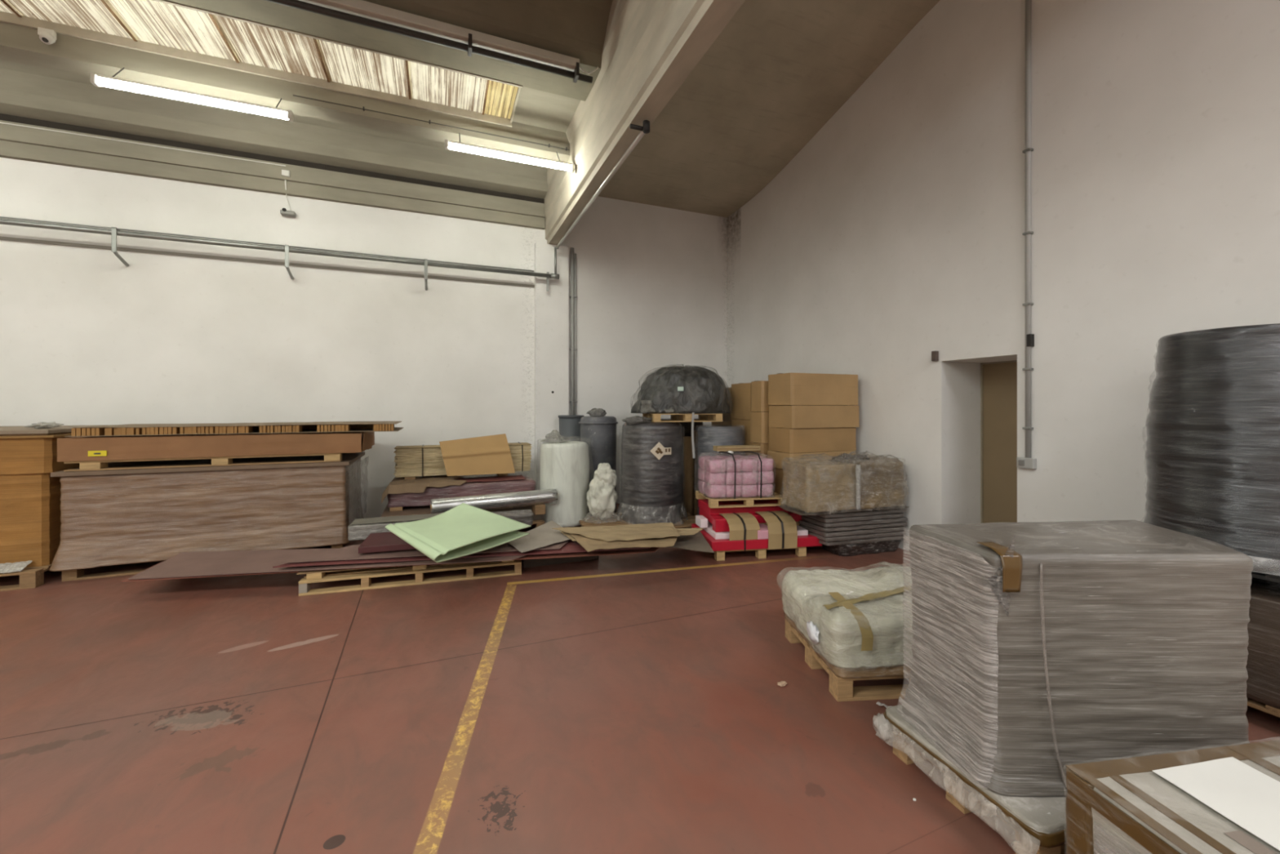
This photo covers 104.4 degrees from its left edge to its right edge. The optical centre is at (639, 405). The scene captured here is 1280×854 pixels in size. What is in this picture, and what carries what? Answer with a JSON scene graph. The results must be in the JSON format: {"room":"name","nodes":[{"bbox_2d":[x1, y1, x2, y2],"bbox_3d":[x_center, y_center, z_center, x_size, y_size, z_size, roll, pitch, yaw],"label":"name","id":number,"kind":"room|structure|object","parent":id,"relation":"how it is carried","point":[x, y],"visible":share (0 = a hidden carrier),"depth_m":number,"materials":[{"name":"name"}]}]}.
{"room":"warehouse","nodes":[
{"label":"warehouse","id":0,"kind":"room"},
{"bbox_2d":[0,18,569,199],"bbox_3d":[-6.902,-3.271,4.324,12.465,0.651,1.643,0,0,-22],"label":"ceiling","id":1,"kind":"structure","parent":0,"point":[40,81],"depth_m":5.37,"materials":[{"name":"concrete"}]},
{"bbox_2d":[89,72,293,121],"bbox_3d":[-3.960,-2.750,4.448,1.421,0.082,0.066,0,0,-22],"label":"lamp","id":2,"kind":"object","parent":1,"relation":"hanging from","point":[100,80],"visible":1,"depth_m":4.40,"materials":[{"name":"white plastic"}]},
{"bbox_2d":[0,11,511,127],"bbox_3d":[-6.921,-3.224,3.455,11.775,0.078,0.031,0,0,-22],"label":"trim","id":3,"kind":"structure","parent":1,"relation":"attached to","point":[5,17],"depth_m":4.70,"materials":[{"name":"concrete"}]},
{"bbox_2d":[112,67,569,160],"bbox_3d":[-2.677,-2.923,5.065,4.019,0.259,0.184,0,0,-22],"label":"cable","id":4,"kind":"object","parent":1,"relation":"attached to","point":[122,68],"visible":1,"depth_m":5.26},
{"bbox_2d":[444,139,575,173],"bbox_3d":[-1.407,-2.750,5.485,1.401,0.082,0.066,0,0,-22],"label":"lamp","id":5,"kind":"object","parent":4,"relation":"hanging from","point":[458,146],"visible":1,"depth_m":5.45,"materials":[{"name":"white plastic"}]},
{"bbox_2d":[0,157,727,518],"bbox_3d":[-5.777,-1.511,5.802,15.660,6.122,0.250,0,0,-22],"label":"wall","id":6,"kind":"structure","parent":0,"point":[87,337],"depth_m":6.35,"materials":[{"name":"paint"}]},
{"bbox_2d":[0,122,285,166],"bbox_3d":[-8.606,-2.953,4.388,9.154,0.010,0.012,0,0,-22],"label":"cable","id":7,"kind":"object","parent":6,"relation":"attached to","point":[0,122],"visible":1,"depth_m":5.58,"materials":[{"name":"white plastic"}]},
{"bbox_2d":[0,236,534,287],"bbox_3d":[-6.115,-1.775,5.516,9.820,0.031,0.024,0,0,-22],"label":"wall rail","id":8,"kind":"object","parent":6,"relation":"attached to","point":[7,238],"visible":1,"depth_m":6.03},
{"bbox_2d":[0,113,544,203],"bbox_3d":[-7.178,-3.022,5.006,12.465,0.070,0.031,0,0,-22],"label":"trim","id":9,"kind":"structure","parent":6,"relation":"attached to","point":[2,117],"depth_m":5.99,"materials":[{"name":"metal"}]},
{"bbox_2d":[0,120,545,230],"bbox_3d":[-7.190,-2.809,5.035,12.465,0.349,0.108,0,0,-22],"label":"beam","id":10,"kind":"structure","parent":6,"relation":"attached to","point":[16,142],"depth_m":6.01,"materials":[{"name":"concrete"}]},
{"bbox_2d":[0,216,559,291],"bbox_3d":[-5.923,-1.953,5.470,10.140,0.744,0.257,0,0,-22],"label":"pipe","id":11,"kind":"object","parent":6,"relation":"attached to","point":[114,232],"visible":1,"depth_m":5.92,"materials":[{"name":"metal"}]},
{"bbox_2d":[534,242,568,489],"bbox_3d":[-1.322,-0.425,7.425,0.497,3.949,0.116,0,0,-22],"label":"pillar","id":12,"kind":"structure","parent":6,"relation":"attached to","point":[551,307],"depth_m":7.36,"materials":[{"name":"paint"}]},
{"bbox_2d":[569,247,577,414],"bbox_3d":[-1.016,-0.951,7.570,0.105,2.902,0.056,0,0,-22],"label":"vertical conduit","id":13,"kind":"object","parent":6,"relation":"attached to","point":[571,296],"visible":0.95,"depth_m":7.54,"materials":[{"name":"grey plastic"}]},
{"bbox_2d":[555,120,649,248],"bbox_3d":[-0.625,-2.335,5.688,0.162,0.080,3.414,0,0,-22],"label":"pipe","id":14,"kind":"object","parent":6,"relation":"hanging from","point":[645,129],"visible":1,"depth_m":4.82,"materials":[{"name":"metal"}]},
{"bbox_2d":[544,0,745,244],"bbox_3d":[1.537,-3.447,0.314,0.279,2.096,15.424,0,0,-22],"label":"beam","id":15,"kind":"structure","parent":6,"relation":"attached to","point":[651,47],"depth_m":4.18,"materials":[{"name":"concrete"}]},
{"bbox_2d":[164,0,612,101],"bbox_3d":[-5.438,-3.526,0.720,12.465,1.008,4.650,0,0,-22],"label":"ceiling","id":16,"kind":"structure","parent":0,"point":[575,28],"depth_m":4.32,"materials":[{"name":"concrete"}]},
{"bbox_2d":[4,0,141,41],"bbox_3d":[-4.687,-3.263,3.952,0.770,0.032,0.806,0,0,-22],"label":"skylight","id":17,"kind":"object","parent":16,"relation":"attached to","point":[92,15],"depth_m":4.14,"materials":[{"name":"glass"}]},
{"bbox_2d":[103,0,241,63],"bbox_3d":[-4.001,-3.261,4.231,0.770,0.028,0.806,0,0,-22],"label":"skylight","id":18,"kind":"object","parent":16,"relation":"attached to","point":[157,23],"depth_m":4.28,"materials":[{"name":"glass"}]},
{"bbox_2d":[211,14,332,82],"bbox_3d":[-3.316,-3.263,4.509,0.770,0.032,0.806,0,0,-22],"label":"skylight","id":19,"kind":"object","parent":16,"relation":"attached to","point":[255,45],"depth_m":4.55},
{"bbox_2d":[152,0,522,88],"bbox_3d":[-6.634,-3.224,2.748,11.775,0.078,0.023,0,0,-22],"label":"trim","id":20,"kind":"structure","parent":16,"relation":"attached to","point":[159,1],"depth_m":4.33,"materials":[{"name":"metal"}]},
{"bbox_2d":[315,39,413,99],"bbox_3d":[-2.630,-3.261,4.787,0.770,0.028,0.806,0,0,-22],"label":"skylight","id":21,"kind":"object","parent":16,"relation":"attached to","point":[347,65],"depth_m":4.82,"materials":[{"name":"plastic"}]},
{"bbox_2d":[264,0,598,83],"bbox_3d":[-2.612,-3.098,3.760,4.794,0.164,0.115,0,0,-22],"label":"pipe","id":22,"kind":"object","parent":16,"relation":"attached to","point":[361,12],"visible":1,"depth_m":4.13,"materials":[{"name":"black metal"}]},
{"bbox_2d":[408,61,490,114],"bbox_3d":[-1.944,-3.271,5.066,0.770,0.016,0.806,0,0,-22],"label":"skylight","id":23,"kind":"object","parent":16,"relation":"attached to","point":[429,84],"depth_m":5.11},
{"bbox_2d":[481,80,518,119],"bbox_3d":[-1.481,-3.261,5.254,0.311,0.028,0.806,0,0,-22],"label":"skylight","id":24,"kind":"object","parent":16,"relation":"attached to","point":[501,98],"depth_m":5.29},
{"bbox_2d":[512,86,580,132],"bbox_3d":[-1.003,-3.425,5.448,0.690,0.341,0.775,0,0,-22],"label":"ceiling","id":25,"kind":"structure","parent":0,"point":[540,108],"depth_m":5.46,"materials":[{"name":"concrete"}]},
{"bbox_2d":[0,502,1279,853],"bbox_3d":[-2.403,1.600,-1.259,16.600,0.100,15.474,0,0,-22],"label":"floor","id":26,"kind":"structure","parent":0,"point":[628,703],"depth_m":2.42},
{"bbox_2d":[0,564,51,591],"bbox_3d":[-6.263,1.480,4.472,1.880,0.140,1.300,0,0,-22],"label":"pallet","id":27,"kind":"object","parent":26,"relation":"on","point":[29,577],"visible":0.2,"depth_m":4.21,"materials":[{"name":"brown wood"}]},
{"bbox_2d":[0,424,115,567],"bbox_3d":[-6.287,0.810,4.571,1.950,1.200,1.280,0,0,-22],"label":"stack","id":28,"kind":"object","parent":27,"relation":"on","point":[30,522],"visible":0.5,"depth_m":4.33,"materials":[{"name":"brown wood"}]},
{"bbox_2d":[61,540,351,581],"bbox_3d":[-4.311,1.490,5.287,2.150,0.120,1.100,0,0,-22],"label":"pallet","id":29,"kind":"object","parent":26,"relation":"on","point":[77,574],"visible":0.08,"depth_m":4.48,"materials":[{"name":"brown wood"}]},
{"bbox_2d":[48,451,368,571],"bbox_3d":[-4.282,1.005,5.289,2.347,0.850,1.284,0,0,-22],"label":"stack","id":30,"kind":"object","parent":29,"relation":"on","point":[113,517],"visible":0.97,"depth_m":4.73,"materials":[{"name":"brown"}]},
{"bbox_2d":[63,452,355,471],"bbox_3d":[-4.285,0.532,5.264,2.100,0.088,1.140,0,0,-22],"label":"pallet","id":31,"kind":"object","parent":30,"relation":"on","point":[86,465],"visible":0.43,"depth_m":4.72,"materials":[{"name":"brown wood"}]},
{"bbox_2d":[57,431,374,462],"bbox_3d":[-4.170,0.383,5.289,2.399,0.206,1.170,0,0,-22],"label":"carton","id":32,"kind":"object","parent":31,"relation":"on","point":[180,446],"visible":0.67,"depth_m":4.71,"materials":[{"name":"cardboard"}]},
{"bbox_2d":[64,421,404,436],"bbox_3d":[-3.962,0.229,5.229,2.607,0.090,0.930,0,0,-22],"label":"panel","id":33,"kind":"object","parent":32,"relation":"on","point":[131,429],"visible":1,"depth_m":4.89,"materials":[{"name":"wood"}]},
{"bbox_2d":[296,559,521,595],"bbox_3d":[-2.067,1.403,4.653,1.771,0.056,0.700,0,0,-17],"label":"pallet","id":34,"kind":"object","parent":26,"relation":"on","point":[310,575],"visible":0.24,"depth_m":4.13,"materials":[{"name":"brown wood"}]},
{"bbox_2d":[121,546,659,582],"bbox_3d":[-1.979,1.368,4.452,4.578,0.049,0.725,0,0,-5],"label":"sheet","id":35,"kind":"object","parent":34,"relation":"on","point":[651,549],"visible":0.1,"depth_m":4.46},
{"bbox_2d":[128,547,525,579],"bbox_3d":[-2.493,1.352,4.369,3.481,0.050,0.686,0,0,-3],"label":"sheet","id":36,"kind":"object","parent":35,"relation":"on","point":[184,564],"visible":0.51,"depth_m":4.25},
{"bbox_2d":[272,539,650,567],"bbox_3d":[-1.425,1.321,4.580,3.300,0.016,0.472,0,0,-10],"label":"board","id":37,"kind":"object","parent":36,"relation":"on","point":[571,546],"visible":0.23,"depth_m":4.35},
{"bbox_2d":[281,539,570,563],"bbox_3d":[-1.808,1.302,4.555,2.448,0.011,0.454,0,0,-10],"label":"board","id":38,"kind":"object","parent":37,"relation":"on","point":[350,552],"visible":0.37,"depth_m":4.35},
{"bbox_2d":[358,531,415,553],"bbox_3d":[-1.916,1.250,4.712,1.250,0.055,0.500,0,0,-18],"label":"board","id":39,"kind":"object","parent":38,"relation":"on","point":[380,541],"visible":0.44,"depth_m":4.41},
{"bbox_2d":[385,502,531,562],"bbox_3d":[-1.570,1.081,4.431,0.923,0.276,0.987,0,0,41],"label":"sheet","id":40,"kind":"object","parent":39,"relation":"on","point":[464,529],"visible":1,"depth_m":4.31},
{"bbox_2d":[507,520,570,552],"bbox_3d":[-1.004,1.277,4.924,0.659,0.012,1.101,0,0,-22],"label":"card","id":41,"kind":"object","parent":38,"relation":"on","point":[542,535],"visible":0.88,"depth_m":4.77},
{"bbox_2d":[560,527,703,541],"bbox_3d":[-0.055,1.262,4.882,1.473,0.024,0.371,0,0,-5],"label":"paper","id":42,"kind":"object","parent":41,"relation":"on","point":[684,531],"visible":0.22,"depth_m":4.94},
{"bbox_2d":[569,529,681,551],"bbox_3d":[-0.078,1.249,4.639,1.125,0.044,0.622,0,0,-10],"label":"paper","id":43,"kind":"object","parent":42,"relation":"on","point":[588,544],"visible":0.7,"depth_m":4.52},
{"bbox_2d":[551,522,679,541],"bbox_3d":[-0.215,1.227,4.803,1.239,0.021,0.584,0,0,-12],"label":"paper","id":44,"kind":"object","parent":43,"relation":"on","point":[660,530],"visible":1,"depth_m":4.84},
{"bbox_2d":[668,527,714,552],"bbox_3d":[0.434,1.352,4.948,0.801,0.012,0.883,0,0,-22],"label":"board","id":45,"kind":"object","parent":35,"relation":"on","point":[697,542],"visible":0.3,"depth_m":4.87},
{"bbox_2d":[347,509,533,540],"bbox_3d":[-1.997,1.205,5.140,1.764,0.149,0.291,0,0,-20],"label":"pack","id":46,"kind":"object","parent":34,"relation":"on","point":[360,528],"visible":0.53,"depth_m":4.91},
{"bbox_2d":[523,520,545,532],"bbox_3d":[-2.199,1.478,6.279,1.750,0.144,1.250,0,0,-22],"label":"pallet","id":47,"kind":"object","parent":26,"relation":"on","point":[538,522],"visible":0.1,"depth_m":6.01,"materials":[{"name":"brown wood"}]},
{"bbox_2d":[381,504,489,516],"bbox_3d":[-2.510,1.300,6.142,1.130,0.209,1.230,0,0,-22],"label":"carton","id":48,"kind":"object","parent":47,"relation":"on","point":[425,509],"visible":0.16,"depth_m":5.61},
{"bbox_2d":[381,472,536,511],"bbox_3d":[-2.221,1.040,6.200,1.731,0.310,0.888,0,0,-21],"label":"boards","id":49,"kind":"object","parent":48,"relation":"on","point":[400,492],"visible":0.86,"depth_m":5.86,"materials":[{"name":"brown wood"}]},
{"bbox_2d":[393,441,532,479],"bbox_3d":[-2.252,0.703,6.404,1.648,0.413,0.358,0,0,-22],"label":"bundle","id":50,"kind":"object","parent":49,"relation":"on","point":[411,461],"visible":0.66,"depth_m":6.11,"materials":[{"name":"brown wood"}]},
{"bbox_2d":[439,433,515,475],"bbox_3d":[-2.029,0.606,6.200,0.893,0.491,0.184,0,0,-22],"label":"cardboard sheet","id":51,"kind":"object","parent":49,"relation":"on","point":[485,455],"visible":1,"depth_m":6.19,"materials":[{"name":"cardboard"}]},
{"bbox_2d":[532,503,545,515],"bbox_3d":[-1.683,1.226,5.727,1.156,0.107,0.213,0,0,-24],"label":"bearer","id":52,"kind":"object","parent":48,"relation":"on","point":[536,508],"visible":0.38,"depth_m":5.84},
{"bbox_2d":[430,488,557,513],"bbox_3d":[-1.640,1.095,5.689,1.409,0.178,0.182,0,0,-29],"label":"roll","id":53,"kind":"object","parent":52,"relation":"on","point":[527,498],"visible":0.85,"depth_m":5.64,"materials":[{"name":"silver metal"}]},
{"bbox_2d":[520,555,598,568],"bbox_3d":[-0.858,1.472,5.102,0.750,0.155,0.500,0,0,-22],"label":"support","id":54,"kind":"object","parent":26,"relation":"on","point":[537,562],"visible":0.22,"depth_m":4.83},
{"bbox_2d":[558,414,584,441],"bbox_3d":[-1.009,0.845,7.275,0.380,1.410,0.380,0,0,-22],"label":"bin","id":55,"kind":"object","parent":26,"relation":"on","point":[569,425],"visible":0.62,"depth_m":7.12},
{"bbox_2d":[578,408,617,514],"bbox_3d":[-0.585,0.765,6.972,0.548,1.471,0.548,0,0,-22],"label":"barrel","id":56,"kind":"object","parent":26,"relation":"on","point":[599,431],"visible":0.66,"depth_m":6.75,"materials":[{"name":"grey"}]},
{"bbox_2d":[576,511,695,528],"bbox_3d":[-0.004,1.482,6.172,1.450,0.135,0.950,0,0,-16],"label":"pallet","id":57,"kind":"object","parent":26,"relation":"on","point":[690,519],"visible":0.2,"depth_m":6.08,"materials":[{"name":"brown wood"}]},
{"bbox_2d":[536,430,589,527],"bbox_3d":[-0.964,0.900,6.379,0.749,1.180,0.817,0,0,21],"label":"roll","id":58,"kind":"object","parent":57,"relation":"on","point":[565,463],"visible":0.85,"depth_m":6.12,"materials":[{"name":"grey"}]},
{"bbox_2d":[583,462,622,523],"bbox_3d":[-0.471,1.063,6.124,0.468,0.700,0.451,0,0,15],"label":"bag","id":59,"kind":"object","parent":57,"relation":"on","point":[602,495],"visible":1,"depth_m":6.05,"materials":[{"name":"plastic"}]},
{"bbox_2d":[613,415,687,524],"bbox_3d":[0.173,0.766,6.237,0.930,1.289,0.916,0,0,33],"label":"drum","id":60,"kind":"object","parent":57,"relation":"on","point":[652,460],"visible":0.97,"depth_m":5.90,"materials":[{"name":"grey"}]},
{"bbox_2d":[642,413,722,422],"bbox_3d":[0.522,0.145,6.350,0.860,0.100,0.720,0,0,-11],"label":"pallet","id":61,"kind":"object","parent":60,"relation":"on","point":[675,417],"visible":0.86,"depth_m":6.07,"materials":[{"name":"brown wood"}]},
{"bbox_2d":[631,366,729,413],"bbox_3d":[0.528,-0.224,6.469,1.341,0.643,1.092,0,0,-5],"label":"bundle","id":62,"kind":"object","parent":61,"relation":"on","point":[668,389],"visible":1,"depth_m":6.08,"materials":[{"name":"grey"}]},
{"bbox_2d":[683,436,693,515],"bbox_3d":[0.670,0.990,6.856,0.140,1.120,0.140,0,0,-22],"label":"cardboard tube","id":63,"kind":"object","parent":26,"relation":"on","point":[688,460],"visible":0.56,"depth_m":6.80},
{"bbox_2d":[697,425,742,521],"bbox_3d":[0.997,0.887,6.187,0.654,1.285,0.627,0,0,-22],"label":"roll","id":64,"kind":"object","parent":26,"relation":"on","point":[708,436],"visible":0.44,"depth_m":5.97,"materials":[{"name":"grey"}]},
{"bbox_2d":[714,546,806,560],"bbox_3d":[1.184,1.498,5.377,0.960,0.105,0.700,0,0,-9],"label":"pallet","id":65,"kind":"object","parent":26,"relation":"on","point":[799,551],"visible":0.27,"depth_m":5.03,"materials":[{"name":"brown wood"}]},
{"bbox_2d":[691,523,822,551],"bbox_3d":[1.233,1.395,5.390,1.180,0.095,0.770,0,0,-9],"label":"box","id":66,"kind":"object","parent":65,"relation":"on","point":[721,544],"visible":0.4,"depth_m":4.99,"materials":[{"name":"cardboard"}]},
{"bbox_2d":[719,512,759,540],"bbox_3d":[1.018,1.242,5.191,0.332,0.207,0.452,0,0,-9],"label":"wrap","id":67,"kind":"object","parent":66,"relation":"on","point":[742,526],"visible":0.97,"depth_m":5.01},
{"bbox_2d":[703,521,808,539],"bbox_3d":[1.211,1.319,5.335,1.000,0.055,0.530,0,0,-9],"label":"box","id":68,"kind":"object","parent":66,"relation":"on","point":[801,531],"visible":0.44,"depth_m":5.14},
{"bbox_2d":[759,521,799,525],"bbox_3d":[1.342,1.268,5.524,0.720,0.045,0.460,0,0,-9],"label":"grey infill","id":69,"kind":"object","parent":68,"relation":"on","point":[797,522],"visible":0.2,"depth_m":5.35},
{"bbox_2d":[699,507,802,524],"bbox_3d":[1.257,1.202,5.520,1.090,0.085,0.520,0,0,-9],"label":"box","id":70,"kind":"object","parent":69,"relation":"on","point":[797,517],"visible":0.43,"depth_m":5.32,"materials":[{"name":"cardboard"}]},
{"bbox_2d":[698,498,789,515],"bbox_3d":[1.176,1.113,5.548,0.960,0.090,0.440,0,0,-9],"label":"box","id":71,"kind":"object","parent":70,"relation":"on","point":[703,503],"visible":0.42,"depth_m":5.36,"materials":[{"name":"paint"}]},
{"bbox_2d":[695,490,783,507],"bbox_3d":[1.112,1.022,5.507,0.860,0.085,0.580,0,0,-9],"label":"pallet","id":72,"kind":"object","parent":71,"relation":"on","point":[748,501],"visible":0.56,"depth_m":5.24,"materials":[{"name":"brown wood"}]},
{"bbox_2d":[703,482,726,497],"bbox_3d":[0.809,0.907,5.354,0.196,0.158,0.282,0,0,-12],"label":"pack","id":73,"kind":"object","parent":72,"relation":"on","point":[710,491],"visible":0.84,"depth_m":5.24},
{"bbox_2d":[704,470,725,484],"bbox_3d":[0.805,0.776,5.361,0.200,0.157,0.277,0,0,-4],"label":"pack","id":74,"kind":"object","parent":73,"relation":"on","point":[710,478],"visible":0.8,"depth_m":5.24},
{"bbox_2d":[704,457,726,473],"bbox_3d":[0.810,0.641,5.348,0.198,0.158,0.282,0,0,-8],"label":"pack","id":75,"kind":"object","parent":74,"relation":"on","point":[713,465],"visible":0.99,"depth_m":5.23},
{"bbox_2d":[704,450,775,498],"bbox_3d":[1.059,0.743,5.512,0.766,0.472,0.597,0,0,-9],"label":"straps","id":76,"kind":"object","parent":72,"relation":"on","point":[731,454],"visible":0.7,"depth_m":5.26,"materials":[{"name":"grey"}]},
{"bbox_2d":[713,444,760,453],"bbox_3d":[1.114,0.503,5.674,0.520,0.087,0.180,0,0,-10],"label":"plank","id":77,"kind":"object","parent":76,"relation":"on","point":[731,449],"visible":0.84,"depth_m":5.63,"materials":[{"name":"brown wood"}]},
{"bbox_2d":[755,511,797,549],"bbox_3d":[1.410,1.289,5.243,0.322,0.313,0.477,0,0,-9],"label":"wrap","id":78,"kind":"object","parent":70,"relation":"on","point":[782,527],"visible":0.94,"depth_m":5.04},
{"bbox_2d":[776,505,909,556],"bbox_3d":[2.138,1.301,5.261,1.323,0.498,0.467,0,0,-16],"label":"stack","id":79,"kind":"object","parent":26,"relation":"on","point":[852,532],"visible":0.89,"depth_m":5.11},
{"bbox_2d":[780,450,908,514],"bbox_3d":[2.136,0.781,5.229,1.281,0.577,0.586,0,0,-16],"label":"box","id":80,"kind":"object","parent":79,"relation":"on","point":[845,482],"visible":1,"depth_m":5.05,"materials":[{"name":"beige"}]},
{"bbox_2d":[785,618,911,701],"bbox_3d":[1.503,1.488,3.006,1.000,0.125,0.740,0,0,-5],"label":"pallet","id":81,"kind":"object","parent":26,"relation":"on","point":[842,689],"visible":0.3,"depth_m":2.66,"materials":[{"name":"brown wood"}]},
{"bbox_2d":[783,611,911,678],"bbox_3d":[1.504,1.394,3.022,1.011,0.058,0.801,0,0,-5],"label":"cardboard tray","id":82,"kind":"object","parent":81,"relation":"on","point":[898,670],"visible":0.16,"depth_m":2.61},
{"bbox_2d":[782,561,912,668],"bbox_3d":[1.481,1.204,3.031,1.110,0.320,0.907,0,0,-5],"label":"wrapped package","id":83,"kind":"object","parent":82,"relation":"on","point":[855,619],"visible":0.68,"depth_m":2.77,"materials":[{"name":"beige"}]},
{"bbox_2d":[893,733,1066,853],"bbox_3d":[1.783,1.485,2.093,1.180,0.130,0.618,0,0,-17],"label":"pallet","id":84,"kind":"object","parent":26,"relation":"on","point":[900,748],"visible":0.05,"depth_m":1.91,"materials":[{"name":"brown wood"}]},
{"bbox_2d":[872,703,1066,853],"bbox_3d":[1.751,1.420,2.087,1.302,0.135,0.710,0,0,-17],"label":"tray","id":85,"kind":"object","parent":84,"relation":"on","point":[1041,820],"visible":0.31,"depth_m":1.73,"materials":[{"name":"beige"}]},
{"bbox_2d":[896,520,1253,796],"bbox_3d":[1.751,0.901,1.987,1.197,0.907,0.609,0,0,-5],"label":"stack","id":86,"kind":"object","parent":85,"relation":"on","point":[1039,648],"visible":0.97,"depth_m":1.76,"materials":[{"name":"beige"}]},
{"bbox_2d":[1246,697,1279,717],"bbox_3d":[3.353,1.489,2.732,0.950,0.122,0.900,0,0,-22],"label":"pallet","id":87,"kind":"object","parent":26,"relation":"on","point":[1252,703],"visible":0.02,"depth_m":2.38,"materials":[{"name":"brown wood"}]},
{"bbox_2d":[1245,577,1279,709],"bbox_3d":[3.353,1.173,2.722,0.954,0.504,0.932,0,0,-22],"label":"stack","id":88,"kind":"object","parent":87,"relation":"on","point":[1263,663],"visible":0.1,"depth_m":2.38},
{"bbox_2d":[1251,569,1279,582],"bbox_3d":[3.367,0.865,2.738,0.860,0.110,0.840,0,0,-22],"label":"pallet","id":89,"kind":"object","parent":88,"relation":"on","point":[1274,577],"visible":0.05,"depth_m":2.41,"materials":[{"name":"wood"}]},
{"bbox_2d":[1143,323,1279,573],"bbox_3d":[3.294,0.203,2.701,0.906,1.224,0.890,0,0,21],"label":"pallet stack","id":90,"kind":"object","parent":89,"relation":"on","point":[1212,453],"visible":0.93,"depth_m":2.54,"materials":[{"name":"black"}]},
{"bbox_3d":[1.822,1.362,6.114,0.935,0.369,0.253,0,0,-22],"label":"carton","id":91,"kind":"object","parent":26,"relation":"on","visible":0},
{"bbox_3d":[1.821,0.993,6.117,0.935,0.369,0.244,0,0,-22],"label":"carton","id":92,"kind":"object","parent":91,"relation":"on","visible":0},
{"bbox_2d":[750,442,769,457],"bbox_3d":[1.816,0.624,6.112,0.948,0.369,0.251,0,0,-22],"label":"carton","id":93,"kind":"object","parent":92,"relation":"on","point":[764,446],"visible":0.07,"depth_m":5.85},
{"bbox_2d":[750,411,768,443],"bbox_3d":[1.817,0.255,6.111,0.946,0.369,0.253,0,0,-22],"label":"carton","id":94,"kind":"object","parent":93,"relation":"on","point":[759,420],"visible":0.22,"depth_m":5.86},
{"bbox_2d":[751,380,772,411],"bbox_3d":[1.819,-0.114,6.117,0.938,0.369,0.243,0,0,-22],"label":"carton","id":95,"kind":"object","parent":94,"relation":"on","point":[759,388],"visible":0.21,"depth_m":5.88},
{"bbox_3d":[1.664,1.317,6.485,0.849,0.459,0.486,0,0,-22],"label":"carton","id":96,"kind":"object","parent":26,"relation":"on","visible":0},
{"bbox_3d":[1.665,0.859,6.486,0.846,0.459,0.485,0,0,-22],"label":"carton","id":97,"kind":"object","parent":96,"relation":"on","visible":0},
{"bbox_2d":[731,418,751,455],"bbox_3d":[1.667,0.400,6.484,0.845,0.459,0.488,0,0,-22],"label":"carton","id":98,"kind":"object","parent":97,"relation":"on","point":[744,424],"visible":0.14,"depth_m":6.23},
{"bbox_2d":[731,382,751,419],"bbox_3d":[1.666,-0.059,6.486,0.844,0.459,0.485,0,0,-22],"label":"carton","id":99,"kind":"object","parent":98,"relation":"on","point":[740,392],"visible":0.24,"depth_m":6.30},
{"bbox_3d":[2.004,1.485,5.789,0.930,0.130,0.420,0,0,-22],"label":"pallet","id":100,"kind":"object","parent":26,"relation":"on","visible":0},
{"bbox_3d":[2.003,1.232,5.791,0.942,0.368,0.428,0,0,-22],"label":"carton","id":101,"kind":"object","parent":100,"relation":"on","visible":0},
{"bbox_2d":[771,467,782,494],"bbox_3d":[2.018,0.878,5.791,0.950,0.340,0.437,0,0,-22],"label":"carton","id":102,"kind":"object","parent":101,"relation":"on","point":[778,473],"visible":0.07,"depth_m":5.64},
{"bbox_2d":[767,450,855,469],"bbox_3d":[2.001,0.613,5.790,0.957,0.190,0.427,0,0,-22],"label":"carton","id":103,"kind":"object","parent":102,"relation":"on","point":[779,457],"visible":0.38,"depth_m":5.58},
{"bbox_2d":[768,426,856,453],"bbox_3d":[2.012,0.383,5.799,0.964,0.270,0.417,0,0,-22],"label":"carton","id":104,"kind":"object","parent":103,"relation":"on","point":[780,439],"visible":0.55,"depth_m":5.60,"materials":[{"name":"cardboard"}]},
{"bbox_2d":[768,404,859,428],"bbox_3d":[2.030,0.120,5.797,0.972,0.255,0.436,0,0,-22],"label":"carton","id":105,"kind":"object","parent":104,"relation":"on","point":[789,416],"visible":1,"depth_m":5.60,"materials":[{"name":"cardboard"}]},
{"bbox_2d":[768,372,857,404],"bbox_3d":[2.021,-0.187,5.797,0.980,0.360,0.428,0,0,-22],"label":"carton","id":106,"kind":"object","parent":105,"relation":"on","point":[784,388],"visible":0.99,"depth_m":5.60,"materials":[{"name":"cardboard"}]},
{"bbox_3d":[1.874,1.486,1.135,1.150,0.128,0.770,0,0,-8],"label":"pallet","id":107,"kind":"object","parent":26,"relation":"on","visible":0},
{"bbox_2d":[1065,739,1279,853],"bbox_3d":[1.871,1.226,1.142,1.188,0.389,0.820,0,0,-8],"label":"carton","id":108,"kind":"object","parent":107,"relation":"on","point":[1223,799],"visible":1,"depth_m":1.34,"materials":[{"name":"beige"}]},
{"bbox_2d":[598,0,940,217],"bbox_3d":[2.024,-3.898,3.666,3.192,1.256,9.610,0,0,-22],"label":"ceiling","id":109,"kind":"structure","parent":0,"point":[778,71],"depth_m":5.93,"materials":[{"name":"concrete"}]},
{"bbox_2d":[727,0,1279,551],"bbox_3d":[4.740,-1.511,1.749,0.800,6.122,15.674,0,0,-22],"label":"wall","id":110,"kind":"structure","parent":0,"point":[893,237],"depth_m":4.17,"materials":[{"name":"paint"}]},
{"bbox_2d":[980,360,1017,523],"bbox_3d":[3.712,0.552,4.860,0.065,1.995,0.700,0,0,-22],"label":"door","id":111,"kind":"structure","parent":110,"relation":"in","point":[998,380],"depth_m":5.02,"materials":[{"name":"brown paint"}]},
{"bbox_2d":[1016,0,1036,469],"bbox_3d":[3.277,-1.766,4.207,0.062,4.591,0.130,0,0,-22],"label":"conduit","id":112,"kind":"object","parent":110,"relation":"attached to","point":[1027,462],"visible":1,"depth_m":4.18,"materials":[{"name":"grey plastic"}]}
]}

